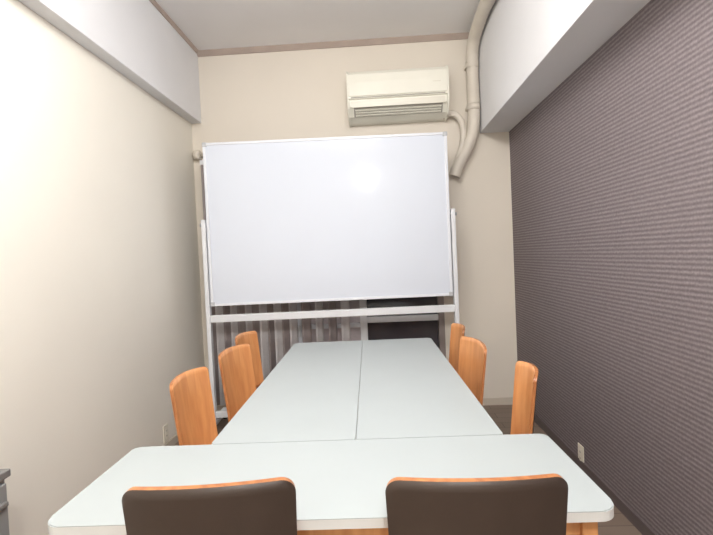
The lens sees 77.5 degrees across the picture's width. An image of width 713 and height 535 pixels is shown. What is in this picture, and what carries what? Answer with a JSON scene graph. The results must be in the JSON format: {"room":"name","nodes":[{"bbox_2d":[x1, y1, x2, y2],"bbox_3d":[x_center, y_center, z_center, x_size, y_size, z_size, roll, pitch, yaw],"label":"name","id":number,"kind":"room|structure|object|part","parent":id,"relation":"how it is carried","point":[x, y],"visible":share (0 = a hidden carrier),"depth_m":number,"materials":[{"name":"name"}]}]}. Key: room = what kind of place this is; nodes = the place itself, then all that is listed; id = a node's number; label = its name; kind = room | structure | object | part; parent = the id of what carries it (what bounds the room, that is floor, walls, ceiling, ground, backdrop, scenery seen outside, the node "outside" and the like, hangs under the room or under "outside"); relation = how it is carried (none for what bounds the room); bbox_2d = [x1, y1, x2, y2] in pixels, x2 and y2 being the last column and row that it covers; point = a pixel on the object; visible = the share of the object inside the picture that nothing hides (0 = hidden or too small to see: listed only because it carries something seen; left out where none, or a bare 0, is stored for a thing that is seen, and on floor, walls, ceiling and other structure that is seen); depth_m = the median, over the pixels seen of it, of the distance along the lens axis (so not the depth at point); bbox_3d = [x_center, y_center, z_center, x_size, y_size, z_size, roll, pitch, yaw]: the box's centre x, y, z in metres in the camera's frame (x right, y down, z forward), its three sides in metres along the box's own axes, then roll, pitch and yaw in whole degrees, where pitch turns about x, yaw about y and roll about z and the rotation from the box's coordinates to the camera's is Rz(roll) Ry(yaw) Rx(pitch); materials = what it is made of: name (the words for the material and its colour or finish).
{"room":"meeting room","nodes":[
{"label":"meeting room","id":0,"kind":"room"},
{"bbox_2d":[0,0,204,534],"bbox_3d":[-1.559,-0.204,1.164,0.120,3.128,5.640,-3,1,3],"label":"wall","id":1,"kind":"structure","parent":0,"point":[101,309],"depth_m":2.32,"materials":[{"name":"beige paint"}]},
{"bbox_2d":[163,423,168,442],"bbox_3d":[-1.345,1.171,3.136,0.010,0.120,0.070,-3,1,3],"label":"wall outlet","id":2,"kind":"object","parent":1,"relation":"attached to","point":[165,427],"visible":1,"depth_m":3.13,"materials":[{"name":"beige plastic"}]},
{"bbox_2d":[163,434,177,445],"bbox_3d":[-1.426,1.325,1.201,0.008,0.060,5.400,-3,1,3],"label":"baseboard","id":3,"kind":"structure","parent":1,"relation":"attached to","point":[174,439],"depth_m":3.23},
{"bbox_2d":[149,0,197,52],"bbox_3d":[-1.472,-1.760,1.099,0.020,0.025,5.365,-3,1,3],"label":"trim","id":4,"kind":"structure","parent":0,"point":[157,6],"depth_m":3.32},
{"bbox_2d":[155,0,479,49],"bbox_3d":[-0.226,-1.878,1.059,2.937,0.100,5.640,-3,1,3],"label":"ceiling","id":5,"kind":"structure","parent":0,"point":[208,24],"depth_m":3.38,"materials":[{"name":"paint"}]},
{"bbox_2d":[18,0,200,123],"bbox_3d":[-1.512,-1.468,1.127,0.088,0.606,5.400,-3,1,3],"label":"ceiling beam","id":6,"kind":"structure","parent":5,"relation":"attached to","point":[132,37],"depth_m":2.83,"materials":[{"name":"white paint"}]},
{"bbox_2d":[443,0,495,178],"bbox_3d":[0.746,-1.267,1.043,0.320,1.206,5.380,-3,1,3],"label":"duct pipe","id":7,"kind":"object","parent":5,"relation":"attached to","point":[468,137],"visible":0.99,"depth_m":3.62,"materials":[{"name":"beige plastic"}]},
{"bbox_2d":[478,0,649,132],"bbox_3d":[1.019,-1.469,1.016,0.244,0.827,5.400,-3,1,3],"label":"ceiling beam","id":8,"kind":"structure","parent":5,"relation":"attached to","point":[527,48],"depth_m":2.56,"materials":[{"name":"white paint"}]},
{"bbox_2d":[192,39,516,405],"bbox_3d":[-0.032,-0.343,3.857,2.697,3.128,0.120,-3,1,3],"label":"wall","id":9,"kind":"structure","parent":0,"point":[298,94],"depth_m":3.77,"materials":[{"name":"beige paint"}]},
{"bbox_2d":[192,150,202,159],"bbox_3d":[-0.343,-1.004,3.752,2.095,0.080,0.080,-3,1,3],"label":"rail","id":10,"kind":"object","parent":9,"relation":"attached to","point":[197,155],"visible":0.22,"depth_m":3.77,"materials":[{"name":"beige plastic"}]},
{"bbox_2d":[200,160,350,405],"bbox_3d":[-0.289,0.096,3.720,1.960,2.080,0.065,-3,1,3],"label":"vertical blind","id":11,"kind":"object","parent":9,"relation":"attached to","point":[276,338],"visible":0.13,"depth_m":3.75,"materials":[{"name":"beige fabric"}]},
{"bbox_2d":[297,302,302,342],"bbox_3d":[-0.514,0.168,3.872,0.050,1.730,0.080,-3,1,3],"label":"stile","id":12,"kind":"object","parent":9,"relation":"attached to","point":[298,304],"visible":0.02,"depth_m":3.84,"materials":[{"name":"white metal"}]},
{"bbox_2d":[298,326,300,336],"bbox_3d":[-0.499,0.554,3.833,0.040,0.100,0.020,-3,1,3],"label":"latch","id":13,"kind":"object","parent":12,"relation":"attached to","point":[299,327],"visible":0.56,"depth_m":3.82,"materials":[{"name":"grey metal"}]},
{"bbox_2d":[197,32,468,56],"bbox_3d":[-0.183,-1.880,3.743,2.365,0.040,0.035,-3,1,3],"label":"trim","id":14,"kind":"structure","parent":9,"relation":"attached to","point":[451,36],"depth_m":3.74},
{"bbox_2d":[310,300,360,341],"bbox_3d":[-0.583,0.170,3.909,1.210,1.730,0.008,-3,1,3],"label":"pane","id":15,"kind":"object","parent":9,"relation":"attached to","point":[353,304],"visible":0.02,"depth_m":3.90,"materials":[{"name":"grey glass"}]},
{"bbox_2d":[311,322,359,328],"bbox_3d":[-0.568,0.525,3.894,1.210,0.040,0.038,-3,1,3],"label":"transom","id":16,"kind":"object","parent":9,"relation":"attached to","point":[353,324],"visible":0.21,"depth_m":3.86,"materials":[{"name":"white metal"}]},
{"bbox_2d":[359,300,367,341],"bbox_3d":[0.049,0.143,3.847,0.060,1.730,0.080,-3,1,3],"label":"mullion","id":17,"kind":"object","parent":9,"relation":"attached to","point":[363,303],"visible":0.02,"depth_m":3.82,"materials":[{"name":"grey metal"}]},
{"bbox_2d":[217,397,512,410],"bbox_3d":[0.034,1.190,3.832,2.681,0.060,0.010,-3,1,3],"label":"baseboard","id":18,"kind":"structure","parent":9,"relation":"attached to","point":[505,400],"depth_m":3.77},
{"bbox_2d":[346,65,448,126],"bbox_3d":[0.333,-1.407,3.635,0.810,0.403,0.232,-3,1,3],"label":"air conditioner","id":19,"kind":"object","parent":9,"relation":"attached to","point":[414,95],"visible":1,"depth_m":3.54,"materials":[{"name":"beige plastic"}]},
{"bbox_3d":[0.325,-1.467,3.527,0.778,0.181,0.015,-3,1,3],"label":"panel","id":20,"kind":"part","parent":19,"relation":"part of","materials":[{"name":"beige plastic"}]},
{"bbox_2d":[366,296,438,347],"bbox_3d":[0.385,0.127,3.866,0.610,1.730,0.008,-3,1,3],"label":"pane","id":21,"kind":"object","parent":9,"relation":"attached to","point":[407,329],"visible":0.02,"depth_m":3.87,"materials":[{"name":"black glass"}]},
{"bbox_2d":[367,314,438,322],"bbox_3d":[0.397,0.438,3.833,0.610,0.050,0.055,-3,1,3],"label":"transom","id":22,"kind":"object","parent":9,"relation":"attached to","point":[416,317],"visible":1,"depth_m":3.81,"materials":[{"name":"grey metal"}]},
{"bbox_2d":[437,296,445,356],"bbox_3d":[0.713,0.114,3.817,0.050,1.830,0.080,-3,1,3],"label":"frame","id":23,"kind":"object","parent":9,"relation":"attached to","point":[440,299],"visible":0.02,"depth_m":3.79,"materials":[{"name":"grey metal"}]},
{"bbox_2d":[174,405,641,534],"bbox_3d":[-0.080,1.346,1.143,2.937,0.100,5.640,-3,1,3],"label":"floor","id":24,"kind":"structure","parent":0,"point":[501,415],"depth_m":3.20,"materials":[{"name":"brown wood"}]},
{"bbox_2d":[0,469,10,534],"bbox_3d":[-1.288,1.017,1.252,0.287,0.660,0.510,-3,1,3],"label":"filing cabinet","id":25,"kind":"object","parent":24,"relation":"on","point":[4,473],"visible":1,"depth_m":1.46,"materials":[{"name":"grey metal"}]},
{"bbox_3d":[-1.159,0.782,1.294,0.013,0.015,0.340,-3,1,3],"label":"handle","id":26,"kind":"part","parent":25,"relation":"part of","materials":[{"name":"grey metal"}]},
{"bbox_3d":[-1.174,0.817,1.241,0.014,0.190,0.470,-3,1,3],"label":"drawer","id":27,"kind":"part","parent":25,"relation":"part of","materials":[{"name":"grey metal"}]},
{"bbox_3d":[-1.308,0.700,1.244,0.275,0.025,0.510,-3,1,3],"label":"panel","id":28,"kind":"part","parent":25,"relation":"part of","materials":[{"name":"grey metal"}]},
{"bbox_2d":[169,367,217,445],"bbox_3d":[-0.509,0.866,1.861,0.428,0.862,0.311,-2,2,8],"label":"chair","id":29,"kind":"object","parent":24,"relation":"on","point":[190,390],"visible":0.46,"depth_m":1.91,"materials":[{"name":"brown laminate"}]},
{"bbox_2d":[122,477,296,534],"bbox_3d":[-0.301,0.874,1.125,0.365,0.866,0.428,-3,1,-2],"label":"chair","id":30,"kind":"object","parent":24,"relation":"on","point":[262,506],"visible":1,"depth_m":0.92,"materials":[{"name":"brown leather"}]},
{"bbox_2d":[218,344,255,422],"bbox_3d":[-0.461,0.852,2.345,0.428,0.862,0.321,-2,2,15],"label":"chair","id":31,"kind":"object","parent":24,"relation":"on","point":[235,362],"visible":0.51,"depth_m":2.40,"materials":[{"name":"brown laminate"}]},
{"bbox_2d":[235,331,263,386],"bbox_3d":[-0.514,0.842,2.815,0.428,0.862,0.291,-2,2,13],"label":"chair","id":32,"kind":"object","parent":24,"relation":"on","point":[249,337],"visible":0.25,"depth_m":2.93,"materials":[{"name":"brown laminate"}]},
{"bbox_2d":[212,340,362,443],"bbox_3d":[-0.196,0.902,2.242,0.464,0.740,1.639,-3,1,2],"label":"meeting table","id":33,"kind":"object","parent":24,"relation":"on","point":[312,394],"visible":0.7,"depth_m":1.81,"materials":[{"name":"grey laminate"}]},
{"bbox_2d":[200,131,459,424],"bbox_3d":[-0.196,0.120,3.437,1.978,2.239,0.600,-3,1,0],"label":"whiteboard","id":34,"kind":"object","parent":24,"relation":"on","point":[369,216],"visible":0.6,"depth_m":3.41,"materials":[{"name":"plastic"}]},
{"bbox_3d":[-1.142,0.412,3.446,0.032,1.560,0.050,-3,1,0],"label":"post","id":35,"kind":"part","parent":34,"relation":"part of","materials":[{"name":"white metal"}]},
{"bbox_3d":[-0.218,-0.368,3.424,1.846,1.230,0.024,-3,1,0],"label":"panel","id":36,"kind":"part","parent":34,"relation":"part of","materials":[{"name":"plastic"}]},
{"bbox_3d":[0.774,0.326,3.440,0.032,1.560,0.050,-3,1,0],"label":"post","id":37,"kind":"part","parent":34,"relation":"part of","materials":[{"name":"white metal"}]},
{"bbox_2d":[48,434,613,534],"bbox_3d":[-0.048,0.922,1.205,1.301,0.740,0.420,-3,1,2],"label":"meeting table","id":38,"kind":"object","parent":24,"relation":"on","point":[340,485],"visible":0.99,"depth_m":1.20,"materials":[{"name":"grey laminate"}]},
{"bbox_3d":[0.545,0.912,1.032,0.036,0.716,0.036,-3,1,2],"label":"leg","id":39,"kind":"part","parent":38,"relation":"part of","materials":[{"name":"brown wood"}]},
{"bbox_2d":[356,338,502,439],"bbox_3d":[0.269,0.881,2.229,0.464,0.740,1.639,-3,1,2],"label":"meeting table","id":40,"kind":"object","parent":24,"relation":"on","point":[409,388],"visible":0.71,"depth_m":1.79,"materials":[{"name":"grey laminate"}]},
{"bbox_2d":[449,323,464,372],"bbox_3d":[0.476,0.798,2.791,0.428,0.862,0.291,-3,1,-1],"label":"chair","id":41,"kind":"object","parent":24,"relation":"on","point":[457,330],"visible":0.26,"depth_m":2.86,"materials":[{"name":"brown laminate"}]},
{"bbox_2d":[458,336,486,404],"bbox_3d":[0.439,0.813,2.282,0.428,0.862,0.375,-3,1,-4],"label":"chair","id":42,"kind":"object","parent":24,"relation":"on","point":[472,351],"visible":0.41,"depth_m":2.31,"materials":[{"name":"brown laminate"}]},
{"bbox_2d":[385,473,567,534],"bbox_3d":[0.272,0.849,1.102,0.375,0.866,0.428,-3,1,3],"label":"chair","id":43,"kind":"object","parent":24,"relation":"on","point":[532,504],"visible":1,"depth_m":0.89,"materials":[{"name":"brown leather"}]},
{"bbox_2d":[510,361,537,434],"bbox_3d":[0.508,0.823,1.774,0.428,0.862,0.261,-2,1,6],"label":"chair","id":44,"kind":"object","parent":24,"relation":"on","point":[526,373],"visible":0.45,"depth_m":1.80,"materials":[{"name":"brown laminate"}]},
{"bbox_2d":[509,0,712,534],"bbox_3d":[1.253,-0.328,1.037,0.120,3.128,5.640,-3,1,3],"label":"wall","id":45,"kind":"structure","parent":0,"point":[612,171],"depth_m":2.03,"materials":[{"name":"paper"}]},
{"bbox_2d":[578,443,583,462],"bbox_3d":[1.322,1.104,2.617,0.010,0.120,0.070,-3,1,3],"label":"wall outlet","id":46,"kind":"object","parent":45,"relation":"attached to","point":[580,447],"visible":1,"depth_m":2.61,"materials":[{"name":"beige plastic"}]},
{"bbox_2d":[534,414,656,534],"bbox_3d":[1.258,1.207,1.080,0.008,0.060,5.400,-3,1,3],"label":"baseboard","id":47,"kind":"structure","parent":45,"relation":"attached to","point":[643,528],"depth_m":2.37,"materials":[{"name":"grey plastic"}]}
]}

